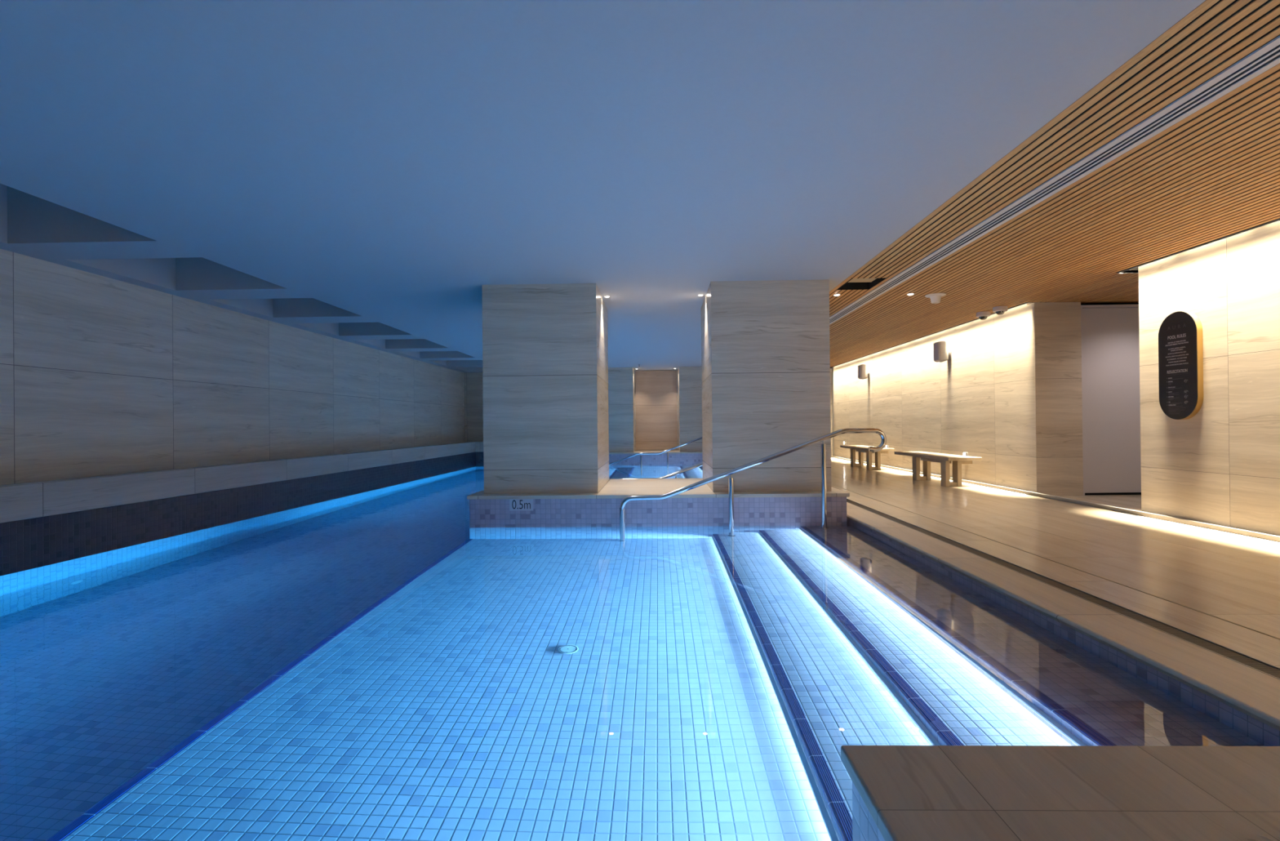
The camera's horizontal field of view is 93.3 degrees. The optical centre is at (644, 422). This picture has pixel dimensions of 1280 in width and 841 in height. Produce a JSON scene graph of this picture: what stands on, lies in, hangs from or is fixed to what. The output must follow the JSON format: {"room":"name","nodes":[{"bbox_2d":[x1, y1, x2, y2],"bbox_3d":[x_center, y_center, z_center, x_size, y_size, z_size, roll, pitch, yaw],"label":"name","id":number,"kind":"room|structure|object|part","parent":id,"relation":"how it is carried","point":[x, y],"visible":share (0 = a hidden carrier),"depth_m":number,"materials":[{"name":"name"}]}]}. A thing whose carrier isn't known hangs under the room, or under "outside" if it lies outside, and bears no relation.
{"room":"indoor swimming pool","nodes":[
{"label":"indoor swimming pool","id":0,"kind":"room"},
{"bbox_2d":[0,248,464,484],"bbox_3d":[-5.062,-0.243,6.869,0.100,2.237,18.700,-1,0,1],"label":"wall","id":1,"kind":"structure","parent":0,"point":[100,375],"depth_m":6.43,"materials":[{"name":"stone"}]},
{"bbox_2d":[0,451,483,575],"bbox_3d":[-3.133,0.872,6.296,2.730,0.365,17.650,-1,0,1],"label":"wall","id":2,"kind":"structure","parent":0,"point":[28,544],"depth_m":5.71,"materials":[{"name":"grey tile"}]},
{"bbox_2d":[0,441,483,522],"bbox_3d":[-3.136,0.563,6.307,2.770,0.251,17.670,-1,0,1],"label":"ledge","id":3,"kind":"object","parent":2,"relation":"on","point":[18,501],"visible":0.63,"depth_m":5.71,"materials":[{"name":"stone"}]},
{"bbox_2d":[0,464,1276,840],"bbox_3d":[-1.183,1.034,6.200,6.430,0.001,17.550,-1,0,1],"label":"pool water","id":4,"kind":"object","parent":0,"point":[378,664],"visible":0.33,"depth_m":2.38,"materials":[{"name":"blue liquid"}]},
{"bbox_2d":[0,0,1279,373],"bbox_3d":[0.856,-1.671,6.758,11.965,0.500,18.740,-1,0,1],"label":"ceiling","id":5,"kind":"structure","parent":0,"point":[356,171],"depth_m":3.19,"materials":[{"name":"white paint"}]},
{"bbox_2d":[837,277,887,289],"bbox_3d":[2.259,-1.524,6.295,0.346,0.166,0.520,-1,0,1],"label":"ceiling hatch","id":6,"kind":"object","parent":5,"relation":"attached to","point":[857,283],"visible":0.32,"depth_m":6.54,"materials":[{"name":"black"}]},
{"bbox_3d":[2.246,-1.491,6.223,0.310,0.012,0.364,-1,0,1],"label":"panel","id":7,"kind":"part","parent":6,"relation":"part of","materials":[{"name":"brown wood"}]},
{"bbox_2d":[924,293,946,303],"bbox_3d":[3.304,-1.399,6.851,0.220,0.095,0.220,-1,0,1],"label":"ceiling fitting","id":8,"kind":"object","parent":5,"relation":"attached to","point":[935,297],"visible":1,"depth_m":6.81,"materials":[{"name":"white plastic"}]},
{"bbox_2d":[976,311,990,319],"bbox_3d":[4.480,-1.404,7.984,0.164,0.101,0.164,-1,0,1],"label":"dome camera","id":9,"kind":"object","parent":5,"relation":"attached to","point":[983,315],"visible":1,"depth_m":7.94,"materials":[{"name":"white plastic"}]},
{"bbox_2d":[992,306,1008,315],"bbox_3d":[4.492,-1.405,7.624,0.164,0.101,0.164,-1,0,1],"label":"dome camera","id":10,"kind":"object","parent":5,"relation":"attached to","point":[999,310],"visible":1,"depth_m":7.58,"materials":[{"name":"white plastic"}]},
{"bbox_2d":[834,0,1206,288],"bbox_3d":[2.035,-1.463,6.710,0.002,0.060,18.700,-1,0,1],"label":"trim","id":11,"kind":"structure","parent":5,"relation":"attached to","point":[1206,0],"depth_m":2.80,"materials":[{"name":"black wood"}]},
{"bbox_2d":[829,35,1279,324],"bbox_3d":[2.580,-1.441,6.622,0.169,0.008,18.550,-1,0,1],"label":"ceiling vent","id":12,"kind":"object","parent":5,"relation":"in","point":[1267,56],"visible":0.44,"depth_m":3.21,"materials":[{"name":"white metal"}]},
{"bbox_2d":[464,368,832,457],"bbox_3d":[0.187,0.138,16.090,9.965,3.037,0.100,-1,0,1],"label":"wall","id":13,"kind":"structure","parent":0,"point":[473,381],"depth_m":16.15,"materials":[{"name":"stone"}]},
{"bbox_2d":[635,370,677,449],"bbox_3d":[0.326,-0.326,16.022,1.095,2.090,0.029,-1,0,1],"label":"panel","id":14,"kind":"object","parent":13,"relation":"attached to","point":[656,420],"visible":1,"depth_m":16.01,"materials":[{"name":"stone"}]},
{"bbox_2d":[833,302,1083,495],"bbox_3d":[5.130,-0.333,11.562,0.555,2.467,8.450,-1,0,1],"label":"wall","id":15,"kind":"structure","parent":0,"point":[1008,394],"depth_m":8.40,"materials":[{"name":"beige stone"}]},
{"bbox_2d":[857,364,870,379],"bbox_3d":[4.779,-1.101,13.148,0.202,0.320,0.210,-1,0,1],"label":"wall speaker","id":16,"kind":"object","parent":15,"relation":"attached to","point":[864,372],"visible":1,"depth_m":13.05,"materials":[{"name":"white plastic"}]},
{"bbox_2d":[857,364,861,377],"bbox_3d":[4.685,-1.105,13.150,0.013,0.276,0.176,-1,0,1],"label":"grille","id":17,"kind":"object","parent":16,"relation":"attached to","point":[860,366],"depth_m":13.10,"materials":[{"name":"white metal"}]},
{"bbox_2d":[831,367,1029,491],"bbox_3d":[4.968,-0.276,11.740,0.200,2.737,8.500,-1,0,1],"label":"trim","id":18,"kind":"structure","parent":15,"relation":"attached to","point":[831,367],"depth_m":15.86,"materials":[{"name":"white paint"}]},
{"bbox_2d":[933,341,951,362],"bbox_3d":[4.696,-1.113,9.519,0.202,0.320,0.210,-1,0,1],"label":"wall speaker","id":19,"kind":"object","parent":15,"relation":"attached to","point":[941,349],"visible":1,"depth_m":9.43,"materials":[{"name":"white plastic"}]},
{"bbox_2d":[933,342,938,360],"bbox_3d":[4.602,-1.117,9.521,0.013,0.276,0.176,-1,0,1],"label":"grille","id":20,"kind":"object","parent":19,"relation":"attached to","point":[935,346],"depth_m":9.52,"materials":[{"name":"white metal"}]},
{"bbox_2d":[830,219,1279,368],"bbox_3d":[4.799,-1.532,6.572,0.275,0.140,18.550,-1,0,1],"label":"trim","id":21,"kind":"structure","parent":15,"relation":"attached to","point":[1134,268],"depth_m":5.66,"materials":[{"name":"white paint"}]},
{"bbox_2d":[832,456,1279,542],"bbox_3d":[4.715,0.865,6.541,0.041,0.042,18.500,-1,0,1],"label":"baseboard","id":22,"kind":"structure","parent":15,"relation":"attached to","point":[1227,529],"depth_m":5.84,"materials":[{"name":"beige stone"}]},
{"bbox_2d":[831,457,1279,667],"bbox_3d":[4.646,1.232,6.641,4.440,0.690,18.700,-1,0,1],"label":"floor","id":23,"kind":"structure","parent":0,"point":[1233,577],"depth_m":4.28,"materials":[{"name":"stone"}]},
{"bbox_2d":[840,444,894,470],"bbox_3d":[4.548,0.704,12.437,0.470,0.410,1.920,-1,0,1],"label":"bench","id":24,"kind":"object","parent":23,"relation":"on","point":[860,449],"visible":0.86,"depth_m":11.84,"materials":[{"name":"brown wood"}]},
{"bbox_3d":[4.347,0.729,12.576,0.060,0.364,0.150,-1,0,1],"label":"leg","id":25,"kind":"part","parent":24,"relation":"part of","materials":[{"name":"brown wood"}]},
{"bbox_3d":[4.511,0.728,12.572,0.060,0.364,0.150,-1,0,1],"label":"leg","id":26,"kind":"part","parent":24,"relation":"part of","materials":[{"name":"brown wood"}]},
{"bbox_3d":[4.417,0.570,12.098,0.095,0.050,0.795,-1,0,1],"label":"rail","id":27,"kind":"part","parent":24,"relation":"part of","materials":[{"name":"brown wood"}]},
{"bbox_3d":[4.551,0.522,12.437,0.460,0.045,1.920,-1,0,1],"label":"seat","id":28,"kind":"part","parent":24,"relation":"part of","materials":[{"name":"brown wood"}]},
{"bbox_3d":[4.325,0.726,11.617,0.060,0.364,0.150,-1,0,1],"label":"leg","id":29,"kind":"part","parent":24,"relation":"part of","materials":[{"name":"brown wood"}]},
{"bbox_3d":[4.489,0.724,11.613,0.060,0.364,0.150,-1,0,1],"label":"leg","id":30,"kind":"part","parent":24,"relation":"part of","materials":[{"name":"brown wood"}]},
{"bbox_2d":[894,451,981,486],"bbox_3d":[4.478,0.694,9.357,0.470,0.410,1.920,-1,0,1],"label":"bench","id":31,"kind":"object","parent":23,"relation":"on","point":[944,460],"visible":1,"depth_m":8.61,"materials":[{"name":"brown wood"}]},
{"bbox_3d":[4.276,0.719,9.497,0.060,0.364,0.150,-1,0,1],"label":"leg","id":32,"kind":"part","parent":31,"relation":"part of","materials":[{"name":"brown wood"}]},
{"bbox_3d":[4.441,0.717,9.493,0.060,0.364,0.150,-1,0,1],"label":"leg","id":33,"kind":"part","parent":31,"relation":"part of","materials":[{"name":"brown wood"}]},
{"bbox_3d":[4.346,0.559,9.018,0.095,0.050,0.795,-1,0,1],"label":"rail","id":34,"kind":"part","parent":31,"relation":"part of","materials":[{"name":"brown wood"}]},
{"bbox_3d":[4.481,0.511,9.358,0.460,0.045,1.920,-1,0,1],"label":"seat","id":35,"kind":"part","parent":31,"relation":"part of","materials":[{"name":"brown wood"}]},
{"bbox_3d":[4.254,0.716,8.537,0.060,0.364,0.150,-1,0,1],"label":"leg","id":36,"kind":"part","parent":31,"relation":"part of","materials":[{"name":"brown wood"}]},
{"bbox_3d":[4.419,0.714,8.534,0.060,0.364,0.150,-1,0,1],"label":"leg","id":37,"kind":"part","parent":31,"relation":"part of","materials":[{"name":"brown wood"}]},
{"bbox_2d":[831,484,1279,639],"bbox_3d":[2.718,0.908,6.686,0.011,0.005,18.700,-1,0,1],"label":"trim","id":38,"kind":"structure","parent":23,"relation":"in","point":[832,484],"depth_m":3.40,"materials":[{"name":"brown"}]},
{"bbox_3d":[2.371,0.990,6.694,0.105,0.120,18.700,-1,0,1],"label":"trim","id":39,"kind":"structure","parent":23,"relation":"in","visible":0},
{"bbox_2d":[846,497,1279,679],"bbox_3d":[2.371,0.920,6.694,0.103,0.021,18.700,-1,0,1],"label":"floor drain","id":40,"kind":"object","parent":39,"relation":"on","point":[1264,667],"visible":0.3,"depth_m":2.92,"materials":[{"name":"metal"}]},
{"bbox_2d":[846,517,1279,746],"bbox_3d":[2.184,1.275,6.697,0.275,0.654,18.700,-1,0,1],"label":"wall","id":41,"kind":"structure","parent":0,"point":[1252,725],"depth_m":2.48,"materials":[{"name":"grey tile"}]},
{"bbox_2d":[846,502,1279,730],"bbox_3d":[2.170,0.930,6.699,0.297,0.036,18.700,-1,0,1],"label":"edging","id":42,"kind":"object","parent":41,"relation":"on","point":[1255,693],"visible":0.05,"depth_m":2.62,"materials":[{"name":"stone"}]},
{"bbox_2d":[1137,220,1279,535],"bbox_3d":[5.677,-0.397,1.502,2.110,2.424,8.460,-1,0,1],"label":"wall","id":43,"kind":"structure","parent":0,"point":[1220,464],"depth_m":4.92,"materials":[{"name":"stone"}]},
{"bbox_2d":[1158,311,1203,419],"bbox_3d":[4.681,-0.497,5.281,0.051,0.945,0.392,-1,0,1],"label":"sign","id":44,"kind":"object","parent":43,"relation":"attached to","point":[1180,347],"visible":1,"depth_m":5.24,"materials":[{"name":"black metal"}]},
{"bbox_2d":[1168,377,1186,413],"bbox_3d":[4.659,-0.230,5.286,0.001,0.308,0.175,-1,0,1],"label":"print","id":45,"kind":"object","parent":44,"relation":"attached to","point":[1176,386],"depth_m":5.28,"materials":[{"name":"grey"}]},
{"bbox_3d":[-0.598,1.642,1.679,2.365,0.120,8.540,-1,0,1],"label":"floor","id":46,"kind":"structure","parent":0,"visible":0},
{"bbox_2d":[619,427,886,528],"bbox_3d":[1.039,0.822,5.825,2.584,1.514,0.080,-1,0,1],"label":"handrail","id":47,"kind":"object","parent":46,"relation":"on","point":[862,430],"visible":0.77,"depth_m":5.80,"materials":[{"name":"silver metal"}]},
{"bbox_3d":[0.843,0.968,5.829,0.050,0.866,0.050,-1,0,1],"label":"post","id":48,"kind":"part","parent":47,"relation":"part of","materials":[{"name":"silver metal"}]},
{"bbox_3d":[1.728,0.629,5.810,0.050,0.846,0.050,-1,0,1],"label":"post","id":49,"kind":"part","parent":47,"relation":"part of","materials":[{"name":"silver metal"}]},
{"bbox_2d":[840,745,1279,840],"bbox_3d":[1.137,1.111,-0.670,1.519,0.886,3.880,-1,0,1],"label":"platform","id":50,"kind":"object","parent":46,"relation":"on","point":[900,793],"visible":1,"depth_m":1.12,"materials":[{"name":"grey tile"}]},
{"bbox_3d":[0.248,1.668,11.287,1.115,0.120,7.270,-1,0,1],"label":"floor","id":51,"kind":"structure","parent":0,"visible":0},
{"bbox_2d":[608,436,702,466],"bbox_3d":[0.561,0.859,14.708,3.948,1.514,0.049,-1,0,1],"label":"handrail","id":52,"kind":"object","parent":51,"relation":"on","point":[700,437],"visible":0.37,"depth_m":14.70,"materials":[{"name":"silver metal"}]},
{"bbox_3d":[-0.067,1.216,14.721,0.049,0.811,0.049,-1,0,1],"label":"post","id":53,"kind":"part","parent":52,"relation":"part of","materials":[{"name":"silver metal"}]},
{"bbox_3d":[0.575,1.176,14.707,0.049,0.878,0.049,-1,0,1],"label":"post","id":54,"kind":"part","parent":52,"relation":"part of","materials":[{"name":"silver metal"}]},
{"bbox_2d":[620,461,702,478],"bbox_3d":[0.402,0.835,7.790,3.948,1.514,0.049,-1,0,1],"label":"handrail","id":55,"kind":"object","parent":51,"relation":"on","point":[699,464],"visible":0.07,"depth_m":7.77,"materials":[{"name":"silver metal"}]},
{"bbox_3d":[0.360,1.673,15.455,3.779,1.239,1.070,-1,0,1],"label":"wall","id":56,"kind":"structure","parent":0,"visible":0},
{"bbox_2d":[608,453,702,465],"bbox_3d":[0.353,0.912,15.458,3.779,0.280,1.070,-1,0,1],"label":"kerb","id":57,"kind":"object","parent":56,"relation":"on","point":[687,458],"visible":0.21,"depth_m":14.92,"materials":[{"name":"grey tile"}]},
{"bbox_2d":[608,450,702,453],"bbox_3d":[0.366,0.754,15.448,3.790,0.036,1.090,-1,0,1],"label":"coping","id":58,"kind":"object","parent":57,"relation":"on","point":[635,451],"visible":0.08,"depth_m":14.93,"materials":[{"name":"stone"}]},
{"bbox_2d":[608,367,635,452],"bbox_3d":[-0.902,-0.311,15.596,1.288,2.121,0.940,-1,0,1],"label":"pillar","id":59,"kind":"structure","parent":58,"relation":"on","point":[621,408],"depth_m":15.12,"materials":[{"name":"stone"}]},
{"bbox_2d":[677,366,702,451],"bbox_3d":[1.573,-0.336,15.539,1.360,2.121,0.940,-1,0,1],"label":"pillar","id":60,"kind":"structure","parent":58,"relation":"on","point":[689,378],"depth_m":15.08,"materials":[{"name":"stone"}]},
{"bbox_3d":[6.527,-0.305,6.683,0.650,2.347,1.940,-1,0,1],"label":"wall","id":61,"kind":"structure","parent":0,"visible":0},
{"bbox_2d":[1080,302,1141,495],"bbox_3d":[5.758,-0.294,7.401,0.920,2.347,0.140,-1,0,1],"label":"door","id":62,"kind":"structure","parent":61,"relation":"in","point":[1110,335],"depth_m":7.37,"materials":[{"name":"white paint"}]},
{"bbox_3d":[0.153,1.669,6.793,3.703,1.289,1.720,-1,0,1],"label":"wall","id":63,"kind":"structure","parent":0,"visible":0},
{"bbox_2d":[469,496,846,527],"bbox_3d":[0.145,0.883,6.795,3.703,0.280,1.720,-1,0,1],"label":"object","id":64,"kind":"structure","parent":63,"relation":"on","point":[748,511],"depth_m":5.93,"materials":[{"name":"grey tile"}]},
{"bbox_2d":[509,498,533,511],"bbox_3d":[-1.211,0.812,5.965,0.234,0.115,0.005,-1,0,1],"label":"depth marker","id":65,"kind":"object","parent":64,"relation":"attached to","point":[515,504],"visible":1,"depth_m":5.96,"materials":[{"name":"grey tile"}]},
{"bbox_2d":[466,478,849,499],"bbox_3d":[0.145,0.725,6.796,3.745,0.036,1.760,-1,0,1],"label":"coping","id":66,"kind":"object","parent":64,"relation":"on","point":[619,487],"visible":0.48,"depth_m":6.03,"materials":[{"name":"stone"}]},
{"bbox_2d":[481,283,608,493],"bbox_3d":[-1.040,-0.342,6.827,1.161,2.121,1.400,-1,0,1],"label":"pillar","id":67,"kind":"structure","parent":66,"relation":"on","point":[545,346],"depth_m":6.13,"materials":[{"name":"stone"}]},
{"bbox_2d":[701,279,831,492],"bbox_3d":[1.291,-0.365,6.774,1.184,2.121,1.400,-1,0,1],"label":"pillar","id":68,"kind":"structure","parent":66,"relation":"on","point":[766,345],"depth_m":6.08,"materials":[{"name":"stone"}]}
]}

